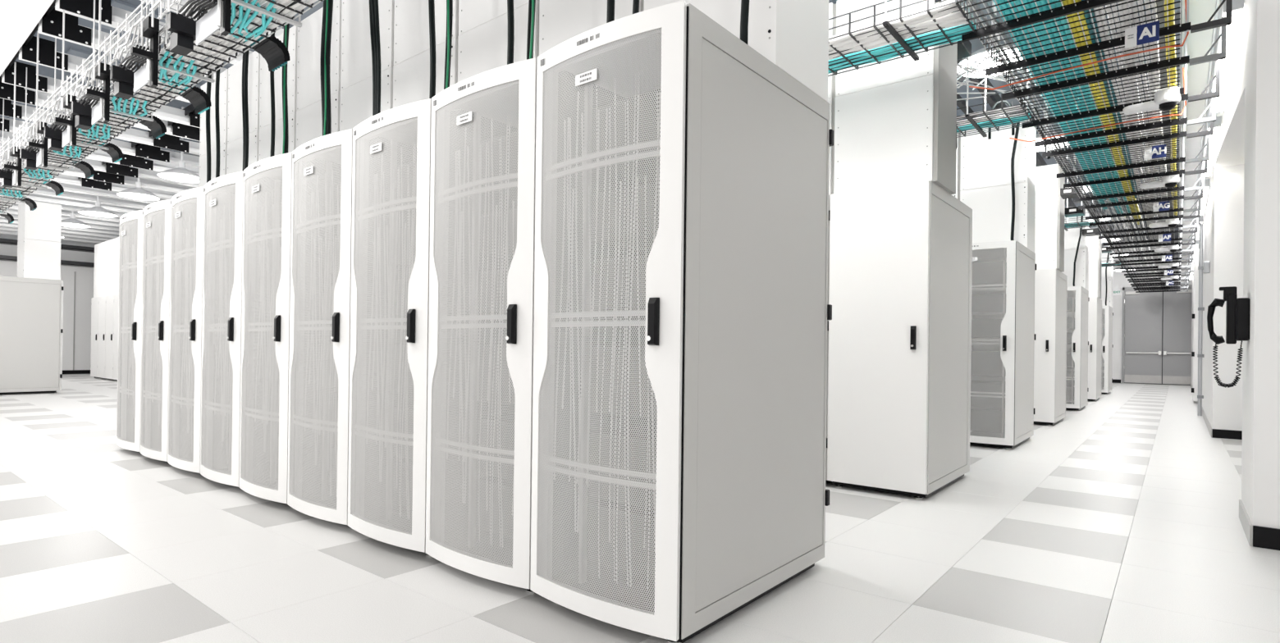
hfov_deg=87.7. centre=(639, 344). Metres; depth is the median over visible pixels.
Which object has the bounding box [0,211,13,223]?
tray dropout
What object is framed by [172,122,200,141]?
plate
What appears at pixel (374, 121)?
print
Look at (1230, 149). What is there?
wall
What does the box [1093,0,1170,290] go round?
cable bundle
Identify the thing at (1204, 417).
baseboard
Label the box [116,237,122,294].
duct
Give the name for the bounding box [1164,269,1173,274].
aisle sign
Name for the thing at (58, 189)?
tray dropout
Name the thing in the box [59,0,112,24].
plate
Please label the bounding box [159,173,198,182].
diffuser
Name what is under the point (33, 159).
enclosure
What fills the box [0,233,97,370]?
wall
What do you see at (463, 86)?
print
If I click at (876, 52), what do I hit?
cable bundle
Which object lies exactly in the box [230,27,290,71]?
tray dropout
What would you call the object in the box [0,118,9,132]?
plate
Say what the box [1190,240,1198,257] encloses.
strip light
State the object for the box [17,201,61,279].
duct
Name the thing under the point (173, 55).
cable bundle
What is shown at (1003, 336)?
rack
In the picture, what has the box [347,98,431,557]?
rack
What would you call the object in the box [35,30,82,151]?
enclosure
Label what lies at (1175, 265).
dome camera
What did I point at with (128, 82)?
enclosure
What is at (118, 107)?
cables
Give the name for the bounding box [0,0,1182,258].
ceiling
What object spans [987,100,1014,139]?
cable loop
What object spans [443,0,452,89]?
cable
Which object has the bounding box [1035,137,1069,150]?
diffuser
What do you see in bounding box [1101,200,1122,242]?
pendant lamp
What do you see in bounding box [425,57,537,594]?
rack
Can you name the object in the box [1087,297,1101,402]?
rack
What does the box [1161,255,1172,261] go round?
aisle sign
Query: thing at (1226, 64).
strip light
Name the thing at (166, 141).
plate
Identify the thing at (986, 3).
cable bundle
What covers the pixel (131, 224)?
rack
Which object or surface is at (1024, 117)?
cable bundle
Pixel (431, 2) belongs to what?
cable
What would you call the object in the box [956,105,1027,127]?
cable bundle
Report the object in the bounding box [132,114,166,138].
tray dropout
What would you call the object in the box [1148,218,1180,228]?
dome camera
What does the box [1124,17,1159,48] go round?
aisle sign
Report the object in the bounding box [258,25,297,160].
duct
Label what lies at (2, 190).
cables
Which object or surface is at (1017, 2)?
cable bundle
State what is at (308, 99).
duct
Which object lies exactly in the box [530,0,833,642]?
rack
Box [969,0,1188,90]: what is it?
cable
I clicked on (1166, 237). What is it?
aisle sign
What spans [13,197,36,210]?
tray dropout
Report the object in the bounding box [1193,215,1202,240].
strip light
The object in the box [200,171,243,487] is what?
rack
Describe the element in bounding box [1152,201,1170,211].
aisle sign
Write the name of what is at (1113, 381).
baseboard
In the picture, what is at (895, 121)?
duct
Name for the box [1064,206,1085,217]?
junction box
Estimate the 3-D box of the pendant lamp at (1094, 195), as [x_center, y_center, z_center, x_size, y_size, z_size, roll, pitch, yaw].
[9.092,-3.069,13.362,0.650,1.170,0.650,1,0,39]
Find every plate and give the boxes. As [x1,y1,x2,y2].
[0,80,35,105]
[0,97,22,118]
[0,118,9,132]
[4,60,47,91]
[22,36,68,70]
[41,7,91,45]
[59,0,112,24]
[81,178,111,191]
[93,170,124,184]
[105,162,137,178]
[119,154,153,170]
[135,144,169,162]
[153,133,189,152]
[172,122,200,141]
[189,112,200,127]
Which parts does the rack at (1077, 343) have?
door, panel, mounting rail, door, handle, panel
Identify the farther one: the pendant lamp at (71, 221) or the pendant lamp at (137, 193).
the pendant lamp at (71, 221)
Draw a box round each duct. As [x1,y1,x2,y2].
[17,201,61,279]
[93,242,101,297]
[100,240,109,297]
[108,237,117,296]
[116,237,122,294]
[198,68,228,187]
[226,50,260,174]
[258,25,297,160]
[295,0,342,148]
[339,0,394,131]
[393,0,458,108]
[457,0,538,82]
[537,0,641,56]
[641,0,829,101]
[827,2,836,195]
[833,0,957,194]
[951,132,958,198]
[957,119,1036,252]
[1034,164,1065,271]
[1061,209,1088,290]
[1088,235,1101,298]
[1099,251,1113,307]
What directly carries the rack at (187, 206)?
on the floor
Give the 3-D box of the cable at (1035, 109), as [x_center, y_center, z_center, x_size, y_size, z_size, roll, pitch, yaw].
[4.293,-1.872,7.323,0.378,1.506,0.044,1,0,39]
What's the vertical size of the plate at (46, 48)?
0.270 m
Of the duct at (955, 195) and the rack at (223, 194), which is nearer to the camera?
the rack at (223, 194)
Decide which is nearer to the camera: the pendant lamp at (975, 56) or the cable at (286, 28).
the cable at (286, 28)
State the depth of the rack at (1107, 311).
16.83 m
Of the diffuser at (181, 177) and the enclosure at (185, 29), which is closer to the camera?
the enclosure at (185, 29)
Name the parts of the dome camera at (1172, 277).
arm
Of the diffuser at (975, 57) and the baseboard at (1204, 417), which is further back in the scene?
the baseboard at (1204, 417)
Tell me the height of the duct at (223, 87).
1.497 m
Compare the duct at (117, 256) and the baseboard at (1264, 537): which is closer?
the baseboard at (1264, 537)
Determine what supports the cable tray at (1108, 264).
hanging from the ceiling
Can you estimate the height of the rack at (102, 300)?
2.252 m
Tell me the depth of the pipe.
7.27 m
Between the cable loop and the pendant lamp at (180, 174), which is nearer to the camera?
the cable loop
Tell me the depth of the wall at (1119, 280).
23.48 m
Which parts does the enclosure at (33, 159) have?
panel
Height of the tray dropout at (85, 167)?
0.162 m
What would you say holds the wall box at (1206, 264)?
attached to the wall at (1222, 222)
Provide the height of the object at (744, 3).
1.521 m
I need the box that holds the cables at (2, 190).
[0,188,22,197]
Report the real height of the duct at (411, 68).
1.497 m
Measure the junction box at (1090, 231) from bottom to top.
0.700 m
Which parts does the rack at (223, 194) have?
panel, name plate, frame, handle, mounting rail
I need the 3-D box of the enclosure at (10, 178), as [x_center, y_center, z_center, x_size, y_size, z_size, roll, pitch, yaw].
[-7.545,-2.496,7.981,1.160,1.280,0.200,1,0,39]
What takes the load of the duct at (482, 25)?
on the rack at (391, 171)
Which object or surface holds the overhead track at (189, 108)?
attached to the ceiling
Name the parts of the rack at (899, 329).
panel, door, handle, panel, door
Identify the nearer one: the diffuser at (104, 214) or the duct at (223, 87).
the duct at (223, 87)
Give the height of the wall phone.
0.611 m
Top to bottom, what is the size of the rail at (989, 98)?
0.370 m
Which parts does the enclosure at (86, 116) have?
panel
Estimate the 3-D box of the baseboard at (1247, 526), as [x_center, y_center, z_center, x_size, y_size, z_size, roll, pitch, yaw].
[3.631,1.058,3.997,0.012,0.114,0.845,1,0,39]
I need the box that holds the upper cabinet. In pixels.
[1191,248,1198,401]
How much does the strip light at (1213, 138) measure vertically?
0.150 m
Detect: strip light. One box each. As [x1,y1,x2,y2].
[1187,269,1193,279]
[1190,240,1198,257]
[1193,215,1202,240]
[1197,178,1210,215]
[1201,115,1221,177]
[1209,0,1244,114]
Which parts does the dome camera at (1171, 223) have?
arm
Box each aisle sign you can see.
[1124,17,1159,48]
[1143,141,1166,159]
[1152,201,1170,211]
[1158,233,1170,242]
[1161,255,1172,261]
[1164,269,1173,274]
[1165,280,1174,285]
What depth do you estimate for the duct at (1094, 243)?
14.38 m
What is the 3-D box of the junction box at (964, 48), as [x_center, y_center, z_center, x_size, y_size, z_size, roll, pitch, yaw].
[2.470,-2.664,5.293,0.320,0.700,0.306,1,0,39]
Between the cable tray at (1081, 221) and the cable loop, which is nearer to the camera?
the cable loop
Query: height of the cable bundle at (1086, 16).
0.040 m
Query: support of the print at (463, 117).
attached to the rack at (482, 195)
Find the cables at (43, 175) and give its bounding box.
[23,168,52,179]
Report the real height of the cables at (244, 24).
0.063 m
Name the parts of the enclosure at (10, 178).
frame, panel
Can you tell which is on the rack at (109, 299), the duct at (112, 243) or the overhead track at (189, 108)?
the duct at (112, 243)
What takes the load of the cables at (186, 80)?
in the cable tray at (284, 18)
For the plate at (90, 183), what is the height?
0.270 m
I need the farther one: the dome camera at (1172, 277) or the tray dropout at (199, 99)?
the dome camera at (1172, 277)
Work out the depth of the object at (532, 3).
3.24 m
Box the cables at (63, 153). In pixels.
[52,145,82,158]
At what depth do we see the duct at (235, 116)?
6.34 m
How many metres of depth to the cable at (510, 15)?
3.33 m
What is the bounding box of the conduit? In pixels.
[1182,218,1204,415]
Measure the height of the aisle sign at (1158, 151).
0.152 m
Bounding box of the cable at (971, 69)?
[956,43,1079,111]
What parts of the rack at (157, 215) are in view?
panel, panel, frame, handle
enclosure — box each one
[0,136,24,187]
[12,62,53,169]
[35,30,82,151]
[61,9,118,129]
[96,0,168,99]
[150,0,230,55]
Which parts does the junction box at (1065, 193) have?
plate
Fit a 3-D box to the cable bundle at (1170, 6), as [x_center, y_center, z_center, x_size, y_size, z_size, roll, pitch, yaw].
[5.004,-1.987,6.253,0.064,0.038,9.610,1,0,39]
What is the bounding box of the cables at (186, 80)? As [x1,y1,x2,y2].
[159,50,196,86]
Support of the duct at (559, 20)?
on the rack at (482, 195)
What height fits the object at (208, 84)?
1.521 m
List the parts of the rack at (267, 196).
panel, name plate, frame, mounting rail, handle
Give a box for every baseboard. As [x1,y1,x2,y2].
[62,370,90,374]
[1111,379,1120,383]
[1190,382,1212,438]
[1212,429,1242,439]
[1238,499,1252,546]
[1252,525,1279,550]
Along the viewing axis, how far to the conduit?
11.37 m
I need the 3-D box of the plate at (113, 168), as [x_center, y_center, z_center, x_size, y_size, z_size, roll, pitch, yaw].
[-9.194,-3.147,11.839,0.018,0.270,0.460,1,0,39]
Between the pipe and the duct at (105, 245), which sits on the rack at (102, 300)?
the duct at (105, 245)
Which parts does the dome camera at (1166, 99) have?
arm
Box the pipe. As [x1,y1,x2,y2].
[1188,0,1223,265]
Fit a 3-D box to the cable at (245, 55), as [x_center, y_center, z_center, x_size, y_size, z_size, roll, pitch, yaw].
[-3.307,-1.979,5.260,0.081,1.520,0.401,1,0,39]
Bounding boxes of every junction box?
[957,40,971,59]
[1060,186,1083,199]
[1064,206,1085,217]
[1082,203,1099,236]
[1097,227,1112,253]
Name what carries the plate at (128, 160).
attached to the overhead track at (189, 108)
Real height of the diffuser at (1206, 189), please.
0.031 m
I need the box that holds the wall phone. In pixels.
[1206,286,1250,388]
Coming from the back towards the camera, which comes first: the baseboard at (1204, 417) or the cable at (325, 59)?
the baseboard at (1204, 417)
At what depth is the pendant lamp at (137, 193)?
12.19 m
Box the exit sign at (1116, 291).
[1112,288,1121,296]
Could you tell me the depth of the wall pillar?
3.66 m
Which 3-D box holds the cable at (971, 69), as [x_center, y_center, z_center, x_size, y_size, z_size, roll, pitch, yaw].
[2.971,-2.284,5.544,1.999,0.563,0.918,1,0,6]
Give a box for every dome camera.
[1122,86,1183,114]
[1139,173,1182,188]
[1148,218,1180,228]
[1154,244,1180,252]
[1158,262,1179,269]
[1161,275,1179,280]
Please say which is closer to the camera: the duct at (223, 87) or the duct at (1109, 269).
the duct at (223, 87)
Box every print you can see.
[306,143,314,149]
[370,117,383,124]
[457,82,474,91]
[459,114,468,122]
[576,32,599,45]
[580,72,591,82]
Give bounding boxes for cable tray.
[0,0,216,170]
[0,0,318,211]
[0,0,323,214]
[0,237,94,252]
[0,255,94,267]
[828,0,979,76]
[934,0,1232,292]
[956,3,1033,137]
[1062,161,1096,231]
[1101,257,1120,266]
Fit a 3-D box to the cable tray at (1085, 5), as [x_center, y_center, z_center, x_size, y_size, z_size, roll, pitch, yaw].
[9.477,-2.433,12.398,1.340,1.200,25.003,1,0,39]
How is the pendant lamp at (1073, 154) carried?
hanging from the ceiling
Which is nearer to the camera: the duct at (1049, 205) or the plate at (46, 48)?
the plate at (46, 48)
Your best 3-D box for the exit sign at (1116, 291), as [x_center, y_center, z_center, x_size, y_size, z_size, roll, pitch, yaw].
[16.836,-1.863,23.509,0.240,0.260,0.052,1,0,39]
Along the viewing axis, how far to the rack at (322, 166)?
3.85 m
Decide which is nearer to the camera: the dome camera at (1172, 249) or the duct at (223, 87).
the duct at (223, 87)
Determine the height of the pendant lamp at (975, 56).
1.170 m
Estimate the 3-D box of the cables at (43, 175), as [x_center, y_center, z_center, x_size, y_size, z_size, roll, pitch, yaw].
[-7.493,-2.132,8.316,0.252,0.063,0.862,1,0,-37]
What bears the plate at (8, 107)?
attached to the overhead track at (52, 6)
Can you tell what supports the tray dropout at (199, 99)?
attached to the cable tray at (284, 18)
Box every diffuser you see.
[61,223,89,227]
[79,211,115,217]
[118,192,158,200]
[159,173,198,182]
[958,49,1022,76]
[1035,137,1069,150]
[1196,221,1202,240]
[1199,187,1208,214]
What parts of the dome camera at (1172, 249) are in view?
arm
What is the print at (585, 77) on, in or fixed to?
attached to the rack at (682, 309)
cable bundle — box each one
[0,0,301,209]
[828,0,969,60]
[828,21,976,73]
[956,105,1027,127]
[956,113,1030,132]
[967,0,1139,283]
[992,0,1129,214]
[1062,0,1139,224]
[1064,221,1094,228]
[1081,0,1137,197]
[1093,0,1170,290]
[1098,183,1158,290]
[1163,0,1177,213]
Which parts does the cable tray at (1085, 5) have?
hanger rod, hanger rod, hanger rod, hanger rod, hanger rod, hanger rod, hanger rod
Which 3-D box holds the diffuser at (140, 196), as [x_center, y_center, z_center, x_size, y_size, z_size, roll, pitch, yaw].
[-9.238,-2.726,12.281,0.600,0.030,0.600,1,0,39]
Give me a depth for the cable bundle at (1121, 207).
12.34 m
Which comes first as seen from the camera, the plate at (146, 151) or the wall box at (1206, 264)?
the wall box at (1206, 264)
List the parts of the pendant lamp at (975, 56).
lamp shade, stem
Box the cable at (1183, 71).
[1009,67,1186,141]
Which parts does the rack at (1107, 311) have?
mounting rail, panel, door, panel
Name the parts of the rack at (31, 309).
door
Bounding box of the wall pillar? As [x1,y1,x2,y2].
[1241,0,1279,529]
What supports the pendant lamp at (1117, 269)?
hanging from the ceiling
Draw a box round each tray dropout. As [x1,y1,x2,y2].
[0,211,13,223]
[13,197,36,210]
[28,178,63,196]
[63,160,95,178]
[81,139,123,162]
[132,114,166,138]
[163,84,211,114]
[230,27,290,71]
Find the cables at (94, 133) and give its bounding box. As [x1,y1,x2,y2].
[77,123,110,140]
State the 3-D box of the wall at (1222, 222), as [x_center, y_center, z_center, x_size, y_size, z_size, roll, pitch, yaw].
[10.078,-1.230,11.127,1.670,4.900,28.200,1,0,39]
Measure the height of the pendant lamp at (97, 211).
1.170 m
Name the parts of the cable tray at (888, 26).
hanger rod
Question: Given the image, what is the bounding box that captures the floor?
[0,374,1279,642]
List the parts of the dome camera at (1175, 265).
arm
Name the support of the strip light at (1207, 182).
attached to the wall at (1222, 222)
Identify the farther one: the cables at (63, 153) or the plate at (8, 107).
the plate at (8, 107)
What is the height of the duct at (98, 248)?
1.497 m
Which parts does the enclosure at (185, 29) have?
frame, panel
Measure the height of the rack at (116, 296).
2.252 m
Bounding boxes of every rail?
[956,91,977,117]
[968,77,1012,109]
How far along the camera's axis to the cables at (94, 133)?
6.56 m
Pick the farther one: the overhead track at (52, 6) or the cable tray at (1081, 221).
the cable tray at (1081, 221)
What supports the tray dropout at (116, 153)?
attached to the cable tray at (284, 18)
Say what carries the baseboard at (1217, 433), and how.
attached to the wall
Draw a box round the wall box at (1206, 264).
[1202,261,1210,273]
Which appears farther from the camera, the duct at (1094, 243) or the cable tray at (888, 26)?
the duct at (1094, 243)
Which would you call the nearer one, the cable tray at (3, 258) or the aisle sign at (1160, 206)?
the aisle sign at (1160, 206)
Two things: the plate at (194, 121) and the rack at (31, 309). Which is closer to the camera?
the plate at (194, 121)
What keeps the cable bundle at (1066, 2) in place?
in the cable tray at (1085, 5)
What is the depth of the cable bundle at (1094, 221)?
10.70 m
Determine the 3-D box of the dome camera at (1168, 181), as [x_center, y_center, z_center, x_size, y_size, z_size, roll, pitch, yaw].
[5.971,-1.871,7.639,0.380,0.173,0.164,1,0,39]
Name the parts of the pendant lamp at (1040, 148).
stem, lamp shade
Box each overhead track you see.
[0,0,55,81]
[77,103,195,179]
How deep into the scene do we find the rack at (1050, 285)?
9.58 m
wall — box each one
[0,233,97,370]
[1102,240,1192,385]
[1179,0,1244,430]
[1213,0,1245,168]
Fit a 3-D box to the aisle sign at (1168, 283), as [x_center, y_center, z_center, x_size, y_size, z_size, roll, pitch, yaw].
[14.812,-1.739,18.620,0.175,0.152,0.009,1,0,39]
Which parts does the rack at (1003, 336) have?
mounting rail, panel, panel, panel, door, door, mounting rail, handle, panel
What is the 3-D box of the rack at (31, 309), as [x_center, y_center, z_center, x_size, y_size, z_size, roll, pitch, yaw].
[-12.211,-0.171,13.045,0.773,2.252,1.338,1,0,39]
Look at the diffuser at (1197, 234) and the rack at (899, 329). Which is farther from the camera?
the diffuser at (1197, 234)
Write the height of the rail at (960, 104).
0.370 m
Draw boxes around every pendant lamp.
[61,210,91,228]
[77,196,117,217]
[116,178,159,201]
[157,106,199,182]
[956,2,1030,77]
[1035,65,1069,151]
[1065,154,1092,192]
[1088,195,1108,222]
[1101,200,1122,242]
[1112,233,1132,271]
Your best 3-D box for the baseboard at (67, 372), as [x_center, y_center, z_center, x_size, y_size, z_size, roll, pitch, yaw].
[-12.469,0.943,27.242,0.030,0.120,31.000,1,0,39]
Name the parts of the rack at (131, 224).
panel, frame, handle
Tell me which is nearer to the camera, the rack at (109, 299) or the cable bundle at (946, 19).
the cable bundle at (946, 19)
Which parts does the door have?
kick plate, kick plate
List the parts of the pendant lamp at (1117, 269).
lamp shade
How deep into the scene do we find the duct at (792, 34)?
2.96 m
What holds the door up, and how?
in the wall at (1119, 280)
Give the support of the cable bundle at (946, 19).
in the cable tray at (888, 26)
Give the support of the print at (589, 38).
attached to the rack at (682, 309)
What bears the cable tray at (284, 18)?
hanging from the ceiling
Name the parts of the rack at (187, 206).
panel, name plate, frame, handle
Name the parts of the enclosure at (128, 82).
panel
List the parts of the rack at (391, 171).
panel, name plate, frame, mounting rail, panel, panel, handle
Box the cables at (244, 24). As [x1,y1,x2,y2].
[228,0,276,41]
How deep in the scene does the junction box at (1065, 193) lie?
9.50 m
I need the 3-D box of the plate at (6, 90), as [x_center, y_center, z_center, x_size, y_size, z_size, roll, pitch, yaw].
[-7.693,-3.142,8.206,0.018,0.270,0.370,1,0,39]
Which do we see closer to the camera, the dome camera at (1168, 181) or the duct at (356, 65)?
the duct at (356, 65)
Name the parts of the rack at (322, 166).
panel, name plate, frame, panel, mounting rail, panel, handle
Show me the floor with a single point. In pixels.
(1117, 520)
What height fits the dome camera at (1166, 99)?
0.173 m
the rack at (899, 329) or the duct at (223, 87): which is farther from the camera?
the duct at (223, 87)
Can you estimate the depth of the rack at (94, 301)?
18.48 m
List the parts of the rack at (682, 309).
mounting rail, name plate, panel, frame, panel, door, panel, handle, panel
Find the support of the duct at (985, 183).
on the rack at (1003, 336)
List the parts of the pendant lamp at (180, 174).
lamp shade, stem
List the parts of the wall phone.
coiled cord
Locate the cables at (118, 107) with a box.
[111,96,147,118]
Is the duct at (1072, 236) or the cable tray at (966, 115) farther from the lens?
the duct at (1072, 236)
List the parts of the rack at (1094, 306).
door, panel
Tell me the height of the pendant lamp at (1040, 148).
1.170 m
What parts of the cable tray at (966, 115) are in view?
hanger rod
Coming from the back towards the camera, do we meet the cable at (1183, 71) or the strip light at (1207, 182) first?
the strip light at (1207, 182)
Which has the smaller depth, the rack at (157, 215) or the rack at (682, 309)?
the rack at (682, 309)
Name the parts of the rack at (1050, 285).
door, handle, panel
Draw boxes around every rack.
[0,276,63,394]
[90,297,100,379]
[97,296,108,379]
[105,295,116,381]
[112,294,118,381]
[116,210,143,452]
[139,199,171,461]
[167,186,204,473]
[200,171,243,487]
[238,152,292,508]
[287,128,353,530]
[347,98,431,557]
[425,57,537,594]
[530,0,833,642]
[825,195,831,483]
[826,180,972,499]
[969,240,1036,449]
[1033,268,1067,425]
[1065,286,1089,411]
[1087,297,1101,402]
[1101,305,1113,394]
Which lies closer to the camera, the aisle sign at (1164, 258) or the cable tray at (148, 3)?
the cable tray at (148, 3)
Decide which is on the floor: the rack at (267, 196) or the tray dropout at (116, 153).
the rack at (267, 196)
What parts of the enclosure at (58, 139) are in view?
panel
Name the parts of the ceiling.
lowered panel, panel, panel, panel, panel, panel, panel, panel, panel, panel, panel, panel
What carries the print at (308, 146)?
attached to the rack at (322, 166)
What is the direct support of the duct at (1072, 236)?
on the rack at (1077, 343)
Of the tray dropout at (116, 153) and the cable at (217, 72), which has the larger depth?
the tray dropout at (116, 153)
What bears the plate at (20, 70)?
attached to the overhead track at (52, 6)
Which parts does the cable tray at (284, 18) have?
hanger rod, hanger rod, hanger rod, hanger rod, hanger rod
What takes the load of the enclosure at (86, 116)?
attached to the cable tray at (284, 18)
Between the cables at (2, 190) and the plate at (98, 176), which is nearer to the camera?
the cables at (2, 190)
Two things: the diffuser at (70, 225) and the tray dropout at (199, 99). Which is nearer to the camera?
the tray dropout at (199, 99)
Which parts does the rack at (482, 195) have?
name plate, mounting rail, frame, panel, panel, handle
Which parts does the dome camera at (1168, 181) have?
arm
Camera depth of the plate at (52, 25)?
6.50 m
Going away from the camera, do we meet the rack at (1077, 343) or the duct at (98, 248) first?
the rack at (1077, 343)
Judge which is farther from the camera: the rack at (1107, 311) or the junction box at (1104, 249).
the rack at (1107, 311)
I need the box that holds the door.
[1121,284,1192,384]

